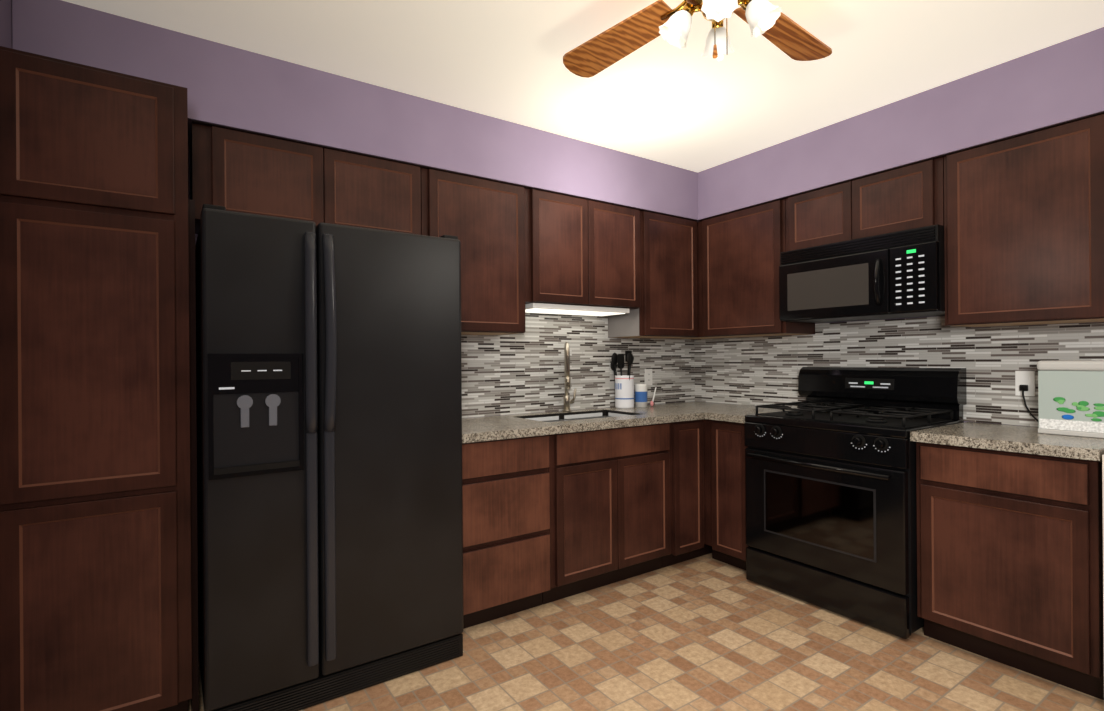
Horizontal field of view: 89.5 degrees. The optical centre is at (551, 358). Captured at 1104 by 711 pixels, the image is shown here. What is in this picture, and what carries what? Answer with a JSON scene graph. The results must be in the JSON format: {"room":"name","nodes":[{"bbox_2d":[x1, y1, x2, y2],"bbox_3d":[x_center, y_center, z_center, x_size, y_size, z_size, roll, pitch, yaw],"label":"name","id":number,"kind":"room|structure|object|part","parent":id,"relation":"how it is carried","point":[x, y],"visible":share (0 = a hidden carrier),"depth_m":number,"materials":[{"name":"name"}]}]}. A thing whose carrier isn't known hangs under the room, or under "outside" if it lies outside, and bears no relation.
{"room":"kitchen","nodes":[
{"label":"kitchen","id":0,"kind":"room"},
{"bbox_2d":[0,0,12,48],"bbox_3d":[-0.327,-0.003,-0.369,0.100,2.495,6.200,0,0,-34],"label":"wall","id":1,"kind":"structure","parent":0,"point":[4,22],"depth_m":1.79,"materials":[{"name":"purple paint"}]},
{"bbox_2d":[188,147,693,417],"bbox_3d":[-0.471,-0.002,3.229,3.690,2.495,0.100,0,0,-34],"label":"wall","id":2,"kind":"structure","parent":0,"point":[196,235],"depth_m":2.42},
{"bbox_2d":[190,120,329,233],"bbox_3d":[-1.280,-0.735,2.416,0.478,0.373,0.330,0,0,-34],"label":"upper cabinet","id":3,"kind":"object","parent":2,"relation":"attached to","point":[238,170],"depth_m":2.28,"materials":[{"name":"brown wood"}]},
{"bbox_2d":[326,146,425,234],"bbox_3d":[-0.898,-0.738,2.678,0.449,0.373,0.330,0,0,-34],"label":"upper cabinet","id":4,"kind":"object","parent":2,"relation":"attached to","point":[367,191],"depth_m":2.55,"materials":[{"name":"brown wood"}]},
{"bbox_2d":[426,166,529,334],"bbox_3d":[-0.469,-0.533,2.970,0.577,0.789,0.330,0,0,-34],"label":"upper cabinet","id":5,"kind":"object","parent":2,"relation":"attached to","point":[487,216],"depth_m":2.87,"materials":[{"name":"brown wood"}]},
{"bbox_2d":[526,186,593,311],"bbox_3d":[-0.054,-0.621,3.255,0.421,0.619,0.330,0,0,-34],"label":"upper cabinet","id":6,"kind":"object","parent":2,"relation":"attached to","point":[559,234],"depth_m":3.13,"materials":[{"name":"brown wood"}]},
{"bbox_2d":[546,414,605,425],"bbox_3d":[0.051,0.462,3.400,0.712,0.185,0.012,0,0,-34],"label":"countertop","id":7,"kind":"structure","parent":2,"relation":"attached to","point":[600,418],"depth_m":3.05,"materials":[{"name":"grey stone"}]},
{"bbox_2d":[461,313,696,417],"bbox_3d":[0.129,0.008,3.574,2.280,0.636,0.006,0,0,-34],"label":"tile backsplash","id":8,"kind":"structure","parent":2,"relation":"attached to","point":[519,373],"depth_m":3.51,"materials":[{"name":"tile"}]},
{"bbox_2d":[645,369,651,384],"bbox_3d":[0.685,0.129,3.945,0.072,0.116,0.008,0,0,-34],"label":"electrical outlet","id":9,"kind":"object","parent":8,"relation":"attached to","point":[648,376],"visible":1,"depth_m":3.94,"materials":[{"name":"white plastic"}]},
{"bbox_2d":[558,418,605,457],"bbox_3d":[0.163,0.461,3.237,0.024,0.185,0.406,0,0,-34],"label":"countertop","id":10,"kind":"structure","parent":2,"relation":"attached to","point":[565,421],"depth_m":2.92,"materials":[{"name":"beige stone"}]},
{"bbox_2d":[554,422,649,465],"bbox_3d":[0.274,0.460,3.075,0.712,0.185,0.012,0,0,-34],"label":"drawer front","id":11,"kind":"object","parent":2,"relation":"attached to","point":[623,439],"depth_m":2.92,"materials":[{"name":"brown wood"}]},
{"bbox_2d":[574,199,641,315],"bbox_3d":[0.290,-0.624,3.491,0.414,0.619,0.330,0,0,-34],"label":"upper cabinet","id":12,"kind":"object","parent":2,"relation":"attached to","point":[629,272],"depth_m":3.37,"materials":[{"name":"brown wood"}]},
{"bbox_2d":[606,418,633,425],"bbox_3d":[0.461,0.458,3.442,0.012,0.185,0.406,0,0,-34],"label":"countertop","id":13,"kind":"structure","parent":2,"relation":"attached to","point":[608,420],"depth_m":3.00,"materials":[{"name":"beige stone"}]},
{"bbox_2d":[608,209,698,338],"bbox_3d":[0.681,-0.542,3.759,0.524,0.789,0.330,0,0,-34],"label":"upper cabinet","id":14,"kind":"object","parent":2,"relation":"attached to","point":[669,242],"depth_m":3.62,"materials":[{"name":"brown wood"}]},
{"bbox_3d":[-0.292,-0.927,3.093,2.877,0.004,0.332,0,0,-34],"label":"trim","id":15,"kind":"part","parent":14,"relation":"part of","materials":[{"name":"black wood"}]},
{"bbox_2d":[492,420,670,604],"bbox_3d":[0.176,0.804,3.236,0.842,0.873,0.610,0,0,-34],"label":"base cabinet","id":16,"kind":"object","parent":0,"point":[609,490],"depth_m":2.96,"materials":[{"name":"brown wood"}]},
{"bbox_2d":[62,0,1103,171],"bbox_3d":[1.236,-1.312,0.709,3.915,0.100,6.200,0,0,-34],"label":"ceiling","id":17,"kind":"structure","parent":0,"point":[662,100],"depth_m":2.30,"materials":[{"name":"beige paint"}]},
{"bbox_2d":[12,0,699,221],"bbox_3d":[-0.361,-1.089,3.042,3.711,0.319,0.340,0,0,-34],"label":"wall","id":18,"kind":"structure","parent":17,"relation":"attached to","point":[242,89],"depth_m":2.44,"materials":[{"name":"purple paint"}]},
{"bbox_2d":[563,0,831,77],"bbox_3d":[0.496,-1.069,1.661,0.978,0.371,0.978,0,0,5],"label":"ceiling fan","id":19,"kind":"object","parent":17,"relation":"hanging from","point":[766,19],"visible":1,"depth_m":1.85,"materials":[{"name":"brown wood"}]},
{"bbox_2d":[700,27,1103,219],"bbox_3d":[1.761,-1.105,2.928,0.340,0.319,2.190,0,0,-34],"label":"wall","id":20,"kind":"structure","parent":17,"relation":"attached to","point":[1061,82],"depth_m":2.61,"materials":[{"name":"purple paint"}]},
{"bbox_2d":[611,351,656,408],"bbox_3d":[0.553,0.133,3.735,0.311,0.380,0.146,0,0,-34],"label":"utensil holder","id":21,"kind":"object","parent":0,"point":[624,391],"depth_m":3.66,"materials":[{"name":"white ceramic"}]},
{"bbox_2d":[188,553,1103,710],"bbox_3d":[1.256,1.283,0.709,3.915,0.100,6.200,0,0,-34],"label":"floor","id":22,"kind":"structure","parent":0,"point":[707,632],"depth_m":2.25,"materials":[{"name":"tile"}]},
{"bbox_2d":[0,46,198,710],"bbox_3d":[-1.584,0.169,2.009,0.490,2.170,0.650,0,0,-34],"label":"pantry cabinet","id":23,"kind":"object","parent":22,"relation":"on","point":[98,529],"visible":1,"depth_m":1.74,"materials":[{"name":"brown wood"}]},
{"bbox_2d":[195,204,462,710],"bbox_3d":[-0.937,0.369,2.337,0.920,1.761,0.782,0,0,-34],"label":"refrigerator","id":24,"kind":"object","parent":22,"relation":"on","point":[329,459],"visible":1,"depth_m":2.01,"materials":[{"name":"black metal"}]},
{"bbox_2d":[462,434,557,628],"bbox_3d":[-0.395,0.809,2.845,0.534,0.873,0.610,0,0,-34],"label":"base cabinet","id":25,"kind":"object","parent":22,"relation":"on","point":[510,563],"depth_m":2.61,"materials":[{"name":"brown wood"}]},
{"bbox_2d":[462,415,565,445],"bbox_3d":[-0.363,0.351,2.850,0.603,0.040,0.625,0,0,-34],"label":"countertop","id":26,"kind":"structure","parent":25,"relation":"on","point":[498,428],"depth_m":2.69,"materials":[{"name":"beige stone"}]},
{"bbox_2d":[554,454,673,599],"bbox_3d":[0.177,0.911,3.236,0.842,0.660,0.610,0,0,-34],"label":"base cabinet","id":27,"kind":"object","parent":22,"relation":"on","point":[566,501],"depth_m":2.98,"materials":[{"name":"brown wood"}]},
{"bbox_2d":[650,418,705,563],"bbox_3d":[0.638,0.801,3.553,0.270,0.873,0.610,0,0,-34],"label":"base cabinet","id":28,"kind":"object","parent":22,"relation":"on","point":[685,442],"depth_m":3.31,"materials":[{"name":"brown wood"}]},
{"bbox_2d":[706,422,748,569],"bbox_3d":[1.264,0.796,3.435,0.610,0.873,0.335,0,0,-34],"label":"base cabinet","id":29,"kind":"object","parent":22,"relation":"on","point":[725,441],"depth_m":3.27,"materials":[{"name":"brown wood"}]},
{"bbox_2d":[594,402,749,421],"bbox_3d":[0.864,0.342,3.691,0.972,0.040,0.625,0,0,-34],"label":"countertop","id":30,"kind":"structure","parent":29,"relation":"on","point":[679,411],"depth_m":3.50,"materials":[{"name":"grey stone"}]},
{"bbox_2d":[562,342,576,411],"bbox_3d":[0.114,0.110,3.407,0.186,0.432,0.185,0,0,-34],"label":"faucet","id":31,"kind":"object","parent":30,"relation":"on","point":[567,401],"depth_m":3.37,"materials":[{"name":"silver metal"}]},
{"bbox_2d":[706,406,787,421],"bbox_3d":[1.261,0.339,3.406,0.625,0.040,0.292,0,0,-34],"label":"countertop","id":32,"kind":"structure","parent":29,"relation":"on","point":[711,415],"depth_m":3.32,"materials":[{"name":"grey stone"}]},
{"bbox_2d":[745,367,966,638],"bbox_3d":[1.543,0.639,2.917,0.698,1.182,0.832,0,0,-34],"label":"range","id":33,"kind":"object","parent":22,"relation":"on","point":[831,496],"visible":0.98,"depth_m":2.74,"materials":[{"name":"black metal"}]},
{"bbox_2d":[916,442,1103,699],"bbox_3d":[1.998,0.791,2.364,0.610,0.873,0.581,0,0,-34],"label":"base cabinet","id":34,"kind":"object","parent":22,"relation":"on","point":[1010,546],"depth_m":2.15,"materials":[{"name":"brown wood"}]},
{"bbox_2d":[910,422,1103,461],"bbox_3d":[1.984,0.333,2.351,0.625,0.040,0.598,0,0,-34],"label":"countertop","id":35,"kind":"structure","parent":34,"relation":"on","point":[972,435],"depth_m":2.22,"materials":[{"name":"beige stone"}]},
{"bbox_2d":[1037,360,1103,437],"bbox_3d":[2.194,0.158,2.296,0.196,0.305,0.258,0,0,-34],"label":"aquarium","id":36,"kind":"object","parent":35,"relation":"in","point":[1070,397],"visible":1,"depth_m":2.26,"materials":[{"name":"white glass"}]},
{"bbox_2d":[694,316,1096,426],"bbox_3d":[2.819,-0.027,1.787,0.100,2.495,6.200,0,0,-34],"label":"wall","id":37,"kind":"structure","parent":0,"point":[929,316],"depth_m":2.98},
{"bbox_2d":[699,198,814,338],"bbox_3d":[1.316,-0.547,3.591,0.330,0.789,0.598,0,0,-34],"label":"upper cabinet","id":38,"kind":"object","parent":37,"relation":"attached to","point":[740,249],"depth_m":3.49,"materials":[{"name":"brown wood"}]},
{"bbox_2d":[783,180,846,251],"bbox_3d":[1.597,-0.783,3.179,0.330,0.321,0.393,0,0,-34],"label":"upper cabinet","id":39,"kind":"object","parent":37,"relation":"attached to","point":[815,217],"depth_m":3.09,"materials":[{"name":"brown wood"}]},
{"bbox_2d":[847,155,942,239],"bbox_3d":[1.824,-0.784,2.848,0.330,0.321,0.411,0,0,-34],"label":"upper cabinet","id":40,"kind":"object","parent":37,"relation":"attached to","point":[908,196],"depth_m":2.75,"materials":[{"name":"brown wood"}]},
{"bbox_2d":[779,224,944,322],"bbox_3d":[1.675,-0.420,2.977,0.430,0.398,0.800,0,0,-34],"label":"microwave","id":41,"kind":"object","parent":40,"relation":"attached to","point":[898,274],"visible":1,"depth_m":2.81,"materials":[{"name":"black metal"}]},
{"bbox_2d":[693,316,1103,426],"bbox_3d":[1.752,0.048,3.249,0.006,0.532,2.378,0,0,-34],"label":"tile backsplash","id":42,"kind":"structure","parent":37,"relation":"attached to","point":[754,371],"depth_m":3.01,"materials":[{"name":"tile"}]},
{"bbox_2d":[1015,371,1038,422],"bbox_3d":[2.196,0.181,2.549,0.053,0.251,0.133,0,0,-34],"label":"electrical outlet","id":43,"kind":"object","parent":42,"relation":"attached to","point":[1024,383],"visible":0.96,"depth_m":2.58,"materials":[{"name":"white plastic"}]},
{"bbox_2d":[943,112,1103,326],"bbox_3d":[2.106,-0.553,2.439,0.330,0.789,0.572,0,0,-34],"label":"upper cabinet","id":44,"kind":"object","parent":37,"relation":"attached to","point":[1019,218],"depth_m":2.33,"materials":[{"name":"brown wood"}]},
{"bbox_2d":[1102,454,1103,614],"bbox_3d":[2.209,0.775,2.013,0.658,0.900,0.188,0,0,-34],"label":"trim","id":45,"kind":"structure","parent":37,"relation":"attached to","point":[1103,525],"depth_m":1.90,"materials":[{"name":"beige"}]}
]}

